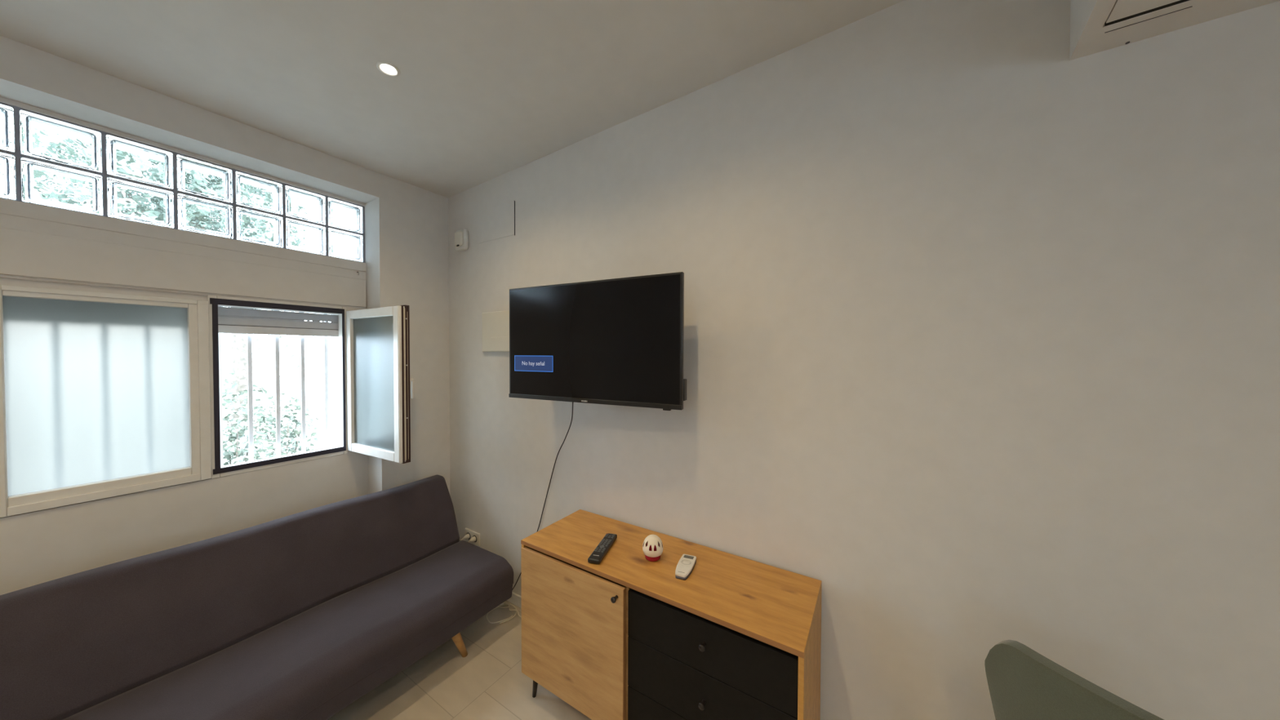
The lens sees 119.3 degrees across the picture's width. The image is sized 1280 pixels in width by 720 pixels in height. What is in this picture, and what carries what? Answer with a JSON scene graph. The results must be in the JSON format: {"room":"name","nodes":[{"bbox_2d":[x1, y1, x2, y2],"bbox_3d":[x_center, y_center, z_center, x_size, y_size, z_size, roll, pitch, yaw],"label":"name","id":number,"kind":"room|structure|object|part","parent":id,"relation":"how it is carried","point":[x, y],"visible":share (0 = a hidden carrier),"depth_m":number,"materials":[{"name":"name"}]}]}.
{"room":"living room","nodes":[
{"label":"living room","id":0,"kind":"room"},
{"bbox_2d":[0,35,449,595],"bbox_3d":[-2.848,0.177,0.844,0.408,2.800,4.775,1,1,32],"label":"wall","id":1,"kind":"structure","parent":0,"point":[406,263],"depth_m":1.85,"materials":[{"name":"paint"}]},
{"bbox_2d":[0,284,211,517],"bbox_3d":[-2.384,0.096,1.673,0.160,1.008,0.594,1,1,32],"label":"window","id":2,"kind":"structure","parent":1,"relation":"in","point":[103,395],"depth_m":1.63,"materials":[{"name":"white glass"}]},
{"bbox_2d":[0,102,364,262],"bbox_3d":[-2.420,-0.807,1.573,0.083,0.370,2.162,1,1,32],"label":"window","id":3,"kind":"structure","parent":1,"relation":"in","point":[48,161],"depth_m":1.75,"materials":[{"name":"clear glass"}]},
{"bbox_2d":[217,333,222,466],"bbox_3d":[-2.242,0.212,2.003,0.019,0.707,0.009,1,1,32],"label":"bar","id":4,"kind":"object","parent":1,"relation":"in","point":[219,334],"depth_m":2.00,"materials":[{"name":"white metal"}]},
{"bbox_2d":[246,333,253,461],"bbox_3d":[-2.182,0.210,2.097,0.019,0.707,0.020,1,1,32],"label":"bar","id":5,"kind":"object","parent":1,"relation":"in","point":[250,392],"depth_m":2.09,"materials":[{"name":"white metal"}]},
{"bbox_2d":[274,334,280,456],"bbox_3d":[-2.121,0.208,2.193,0.019,0.707,0.020,1,1,32],"label":"bar","id":6,"kind":"object","parent":1,"relation":"in","point":[276,336],"depth_m":2.19,"materials":[{"name":"white metal"}]},
{"bbox_2d":[300,335,306,452],"bbox_3d":[-2.060,0.207,2.289,0.019,0.708,0.021,1,1,32],"label":"bar","id":7,"kind":"object","parent":1,"relation":"in","point":[302,337],"depth_m":2.29,"materials":[{"name":"white metal"}]},
{"bbox_2d":[207,295,413,479],"bbox_3d":[-1.814,0.102,2.213,0.943,0.991,0.458,0,1,-14],"label":"window","id":8,"kind":"structure","parent":1,"relation":"in","point":[374,344],"depth_m":2.19,"materials":[{"name":"white plastic"}]},
{"bbox_3d":[-2.038,0.134,2.150,0.064,0.927,0.580,1,1,32],"label":"frame","id":9,"kind":"part","parent":8,"relation":"part of","materials":[{"name":"white plastic"}]},
{"bbox_3d":[-2.074,-0.166,2.173,0.014,0.042,0.570,1,1,32],"label":"rail","id":10,"kind":"part","parent":8,"relation":"part of","materials":[{"name":"white metal"}]},
{"bbox_3d":[-1.593,0.135,2.252,0.479,0.788,0.006,1,1,28],"label":"pane","id":11,"kind":"part","parent":8,"relation":"part of","materials":[{"name":"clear glass"}]},
{"bbox_3d":[-1.590,0.135,2.258,0.575,0.884,0.055,1,1,28],"label":"sash frame","id":12,"kind":"part","parent":8,"relation":"part of","materials":[{"name":"white plastic"}]},
{"bbox_3d":[-1.341,0.142,2.182,0.025,0.170,0.047,1,1,28],"label":"handle","id":13,"kind":"part","parent":8,"relation":"part of","materials":[{"name":"beige plastic"}]},
{"bbox_2d":[323,336,328,448],"bbox_3d":[-1.999,0.206,2.386,0.019,0.707,0.021,1,1,32],"label":"bar","id":14,"kind":"object","parent":1,"relation":"in","point":[326,338],"depth_m":2.38,"materials":[{"name":"white metal"}]},
{"bbox_2d":[0,0,903,197],"bbox_3d":[-0.710,-1.274,-0.533,5.460,0.337,4.975,1,1,32],"label":"ceiling","id":15,"kind":"structure","parent":0,"point":[484,91],"depth_m":1.47,"materials":[{"name":"paint"}]},
{"bbox_2d":[376,61,399,76],"bbox_3d":[-1.022,-1.182,1.524,0.082,0.006,0.082,-1,0,32],"label":"recessed light","id":16,"kind":"object","parent":15,"relation":"in","point":[388,68],"visible":1,"depth_m":1.52,"materials":[{"name":"white plastic"}]},
{"bbox_2d":[327,600,591,719],"bbox_3d":[-0.718,1.667,-0.480,5.460,0.120,4.975,1,1,32],"label":"floor","id":17,"kind":"structure","parent":0,"point":[488,683],"depth_m":1.78,"materials":[{"name":"tile"}]},
{"bbox_2d":[0,475,513,719],"bbox_3d":[-1.544,1.182,1.609,0.784,0.781,1.815,1,1,32],"label":"sofa","id":18,"kind":"object","parent":17,"relation":"on","point":[301,615],"visible":1,"depth_m":1.54,"materials":[{"name":"fabric"}]},
{"bbox_3d":[-1.441,1.242,1.545,0.542,0.138,1.815,1,1,32],"label":"seat","id":19,"kind":"part","parent":18,"relation":"part of","materials":[{"name":"fabric"}]},
{"bbox_3d":[-1.437,1.356,1.548,0.525,0.112,1.801,1,1,32],"label":"seat","id":20,"kind":"part","parent":18,"relation":"part of","materials":[{"name":"fabric"}]},
{"bbox_3d":[-0.955,1.461,1.955,0.048,0.213,0.106,1,1,32],"label":"leg","id":21,"kind":"part","parent":18,"relation":"part of","materials":[{"name":"brown wood"}]},
{"bbox_2d":[486,603,516,623],"bbox_3d":[-0.842,1.547,2.288,0.175,0.014,0.156,-1,1,-34],"label":"coiled cord","id":22,"kind":"object","parent":17,"relation":"on","point":[504,620],"visible":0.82,"depth_m":2.25,"materials":[{"name":"white plastic"}]},
{"bbox_2d":[498,600,521,617],"bbox_3d":[-0.766,1.534,2.280,0.257,0.041,0.056,1,1,32],"label":"cord","id":23,"kind":"object","parent":17,"relation":"on","point":[505,602],"visible":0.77,"depth_m":2.31,"materials":[{"name":"white plastic"}]},
{"bbox_2d":[520,509,822,719],"bbox_3d":[0.062,1.202,1.566,1.206,0.741,0.437,1,1,32],"label":"sideboard","id":24,"kind":"object","parent":17,"relation":"on","point":[620,637],"visible":1,"depth_m":1.40,"materials":[{"name":"brown wood"}]},
{"bbox_3d":[-0.483,1.505,1.750,0.031,0.127,0.032,1,1,32],"label":"leg","id":25,"kind":"part","parent":24,"relation":"part of","materials":[{"name":"black metal"}]},
{"bbox_3d":[-0.432,1.141,1.897,0.016,0.597,0.404,1,1,32],"label":"panel","id":26,"kind":"part","parent":24,"relation":"part of","materials":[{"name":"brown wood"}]},
{"bbox_3d":[-0.300,1.153,1.577,0.572,0.580,0.016,1,1,32],"label":"door","id":27,"kind":"part","parent":24,"relation":"part of","materials":[{"name":"brown wood"}]},
{"bbox_2d":[587,533,617,564],"bbox_3d":[-0.160,0.817,1.636,0.053,0.022,0.230,0,1,15],"label":"remote control","id":28,"kind":"object","parent":24,"relation":"on","point":[601,550],"visible":1,"depth_m":1.60,"materials":[{"name":"black plastic"}]},
{"bbox_3d":[0.177,1.138,1.747,1.174,0.581,0.006,1,1,32],"label":"panel","id":29,"kind":"part","parent":24,"relation":"part of","materials":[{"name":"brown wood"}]},
{"bbox_3d":[-0.095,0.902,1.418,0.022,0.022,0.027,1,1,32],"label":"knob","id":30,"kind":"part","parent":24,"relation":"part of","materials":[{"name":"black metal"}]},
{"bbox_2d":[642,534,662,561],"bbox_3d":[0.054,0.784,1.574,0.087,0.096,0.087,-1,1,-33],"label":"air freshener","id":31,"kind":"object","parent":24,"relation":"on","point":[652,546],"visible":1,"depth_m":1.55,"materials":[{"name":"white plastic"}]},
{"bbox_2d":[644,555,660,561],"bbox_3d":[0.054,0.816,1.575,0.071,0.032,0.071,-1,1,-43],"label":"candle holder","id":32,"kind":"object","parent":31,"relation":"attached to","point":[650,557],"depth_m":1.54,"materials":[{"name":"red plastic"}]},
{"bbox_3d":[0.212,1.340,1.276,0.602,0.189,0.018,1,1,32],"label":"drawer","id":33,"kind":"part","parent":24,"relation":"part of","materials":[{"name":"grey laminate"}]},
{"bbox_2d":[675,554,696,580],"bbox_3d":[0.180,0.823,1.495,0.062,0.022,0.150,1,1,22],"label":"remote control","id":34,"kind":"object","parent":24,"relation":"on","point":[685,566],"visible":1,"depth_m":1.48,"materials":[{"name":"white plastic"}]},
{"bbox_3d":[0.208,1.146,1.249,0.022,0.022,0.027,1,1,32],"label":"knob","id":35,"kind":"part","parent":24,"relation":"part of","materials":[{"name":"black metal"}]},
{"bbox_3d":[0.209,0.950,1.245,0.022,0.022,0.027,1,1,32],"label":"knob","id":36,"kind":"part","parent":24,"relation":"part of","materials":[{"name":"black metal"}]},
{"bbox_3d":[0.213,1.148,1.272,0.602,0.188,0.018,1,1,32],"label":"drawer","id":37,"kind":"part","parent":24,"relation":"part of","materials":[{"name":"grey laminate"}]},
{"bbox_3d":[0.213,0.964,1.269,0.602,0.172,0.018,1,1,32],"label":"drawer","id":38,"kind":"part","parent":24,"relation":"part of","materials":[{"name":"grey laminate"}]},
{"bbox_3d":[0.220,0.867,1.278,0.602,0.020,0.018,1,1,32],"label":"rail","id":39,"kind":"part","parent":24,"relation":"part of","materials":[{"name":"grey laminate"}]},
{"bbox_3d":[0.573,1.155,1.261,0.016,0.597,0.404,1,1,32],"label":"panel","id":40,"kind":"part","parent":24,"relation":"part of","materials":[{"name":"brown wood"}]},
{"bbox_2d":[984,640,1164,719],"bbox_3d":[1.119,1.131,0.849,0.425,0.916,0.409,0,1,-26],"label":"upholstered chair","id":41,"kind":"object","parent":17,"relation":"on","point":[1024,683],"visible":1,"depth_m":0.84,"materials":[{"name":"fabric"}]},
{"bbox_2d":[448,0,1279,719],"bbox_3d":[0.595,0.093,1.560,5.460,2.960,0.120,1,1,32],"label":"wall","id":42,"kind":"structure","parent":0,"point":[981,348],"depth_m":1.22,"materials":[{"name":"paint"}]},
{"bbox_2d":[454,228,468,251],"bbox_3d":[-1.253,-0.836,2.612,0.124,0.144,0.054,1,1,32],"label":"sensor","id":43,"kind":"object","parent":42,"relation":"attached to","point":[461,237],"visible":1,"depth_m":2.59,"materials":[{"name":"white plastic"}]},
{"bbox_2d":[460,533,470,540],"bbox_3d":[-1.224,1.379,2.617,0.069,0.322,0.039,0,1,-26],"label":"plug","id":44,"kind":"object","parent":42,"relation":"attached to","point":[466,536],"visible":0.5,"depth_m":2.61,"materials":[{"name":"beige plastic"}]},
{"bbox_2d":[467,536,475,542],"bbox_3d":[-1.163,1.380,2.578,0.069,0.322,0.039,0,1,-26],"label":"plug","id":45,"kind":"object","parent":42,"relation":"attached to","point":[473,539],"visible":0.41,"depth_m":2.57,"materials":[{"name":"beige plastic"}]},
{"bbox_2d":[465,528,479,546],"bbox_3d":[-1.169,1.235,2.616,0.164,0.086,0.014,1,1,32],"label":"wall socket","id":46,"kind":"object","parent":42,"relation":"attached to","point":[472,533],"visible":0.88,"depth_m":2.60,"materials":[{"name":"beige plastic"}]},
{"bbox_2d":[482,310,509,351],"bbox_3d":[-0.884,-0.183,2.406,0.392,0.260,0.026,1,1,32],"label":"junction box cover","id":47,"kind":"object","parent":42,"relation":"attached to","point":[495,325],"visible":0.54,"depth_m":2.42,"materials":[{"name":"beige plastic"}]},
{"bbox_2d":[477,200,515,244],"bbox_3d":[-0.941,-0.892,2.443,0.376,0.220,0.004,1,1,32],"label":"access panel","id":48,"kind":"object","parent":42,"relation":"attached to","point":[495,222],"visible":1,"depth_m":2.43,"materials":[{"name":"paint"}]},
{"bbox_2d":[506,591,521,608],"bbox_3d":[0.686,1.541,1.448,4.952,0.070,0.012,1,1,32],"label":"baseboard","id":49,"kind":"structure","parent":42,"relation":"attached to","point":[516,599],"depth_m":2.37,"materials":[{"name":"white plastic"}]},
{"bbox_2d":[1104,0,1192,44],"bbox_3d":[1.259,-0.853,0.563,0.600,0.017,0.777,1,1,38],"label":"air vent","id":50,"kind":"object","parent":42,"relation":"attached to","point":[1122,10],"visible":1,"depth_m":0.91,"materials":[{"name":"paint"}]},
{"bbox_3d":[1.238,-0.854,0.535,0.668,0.015,0.644,1,1,32],"label":"hatch panel","id":51,"kind":"part","parent":50,"relation":"part of","materials":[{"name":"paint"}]},
{"bbox_2d":[1069,0,1279,60],"bbox_3d":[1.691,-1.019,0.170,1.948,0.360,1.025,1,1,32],"label":"air conditioner","id":52,"kind":"object","parent":42,"relation":"attached to","point":[1088,18],"depth_m":0.95,"materials":[{"name":"paint"}]},
{"bbox_3d":[-0.174,-0.114,1.870,0.124,0.220,0.173,1,1,32],"label":"wall mount","id":53,"kind":"structure","parent":42,"relation":"attached to","visible":0},
{"bbox_2d":[508,271,686,410],"bbox_3d":[-0.240,-0.079,1.764,0.958,0.570,0.067,1,1,27],"label":"television","id":54,"kind":"object","parent":53,"relation":"attached to","point":[614,341],"visible":1,"depth_m":1.69,"materials":[{"name":"black plastic"}]},
{"bbox_2d":[512,401,573,589],"bbox_3d":[-0.603,0.874,2.198,0.883,1.367,0.140,1,1,43],"label":"power cable","id":55,"kind":"object","parent":54,"relation":"hanging from","point":[572,402],"visible":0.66,"depth_m":2.18,"materials":[{"name":"grey plastic"}]},
{"label":"outside","id":56,"kind":"structure","parent":0,"visible":0},
{"bbox_2d":[221,373,333,464],"bbox_3d":[-15.531,1.573,15.777,36.920,0.100,70.000,1,1,32],"label":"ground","id":57,"kind":"structure","parent":56,"point":[314,393],"depth_m":14.90,"materials":[{"name":"white"}]},
{"bbox_2d":[221,369,288,465],"bbox_3d":[-4.636,0.940,4.289,0.919,1.644,0.924,1,1,32],"label":"shrub","id":58,"kind":"object","parent":57,"relation":"on","point":[237,432],"visible":0.48,"depth_m":4.27,"materials":[{"name":"green plant"}]},
{"bbox_3d":[-4.643,1.236,4.285,0.430,1.053,0.377,1,1,32],"label":"stem","id":59,"kind":"part","parent":58,"relation":"part of","materials":[{"name":"green plant"}]},
{"bbox_2d":[220,306,333,439],"bbox_3d":[-8.548,0.016,8.001,3.443,3.342,3.431,1,1,32],"label":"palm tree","id":60,"kind":"object","parent":57,"relation":"on","point":[238,341],"visible":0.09,"depth_m":7.89,"materials":[{"name":"green plant"}]},
{"bbox_2d":[243,385,323,459],"bbox_3d":[-4.974,1.051,5.251,0.835,1.387,0.802,-1,1,-39],"label":"shrub","id":61,"kind":"object","parent":57,"relation":"on","point":[291,433],"visible":0.48,"depth_m":5.23,"materials":[{"name":"green plant"}]},
{"bbox_3d":[-4.982,1.305,5.247,0.410,0.878,0.360,1,1,32],"label":"stem","id":62,"kind":"part","parent":61,"relation":"part of","materials":[{"name":"green plant"}]}
]}

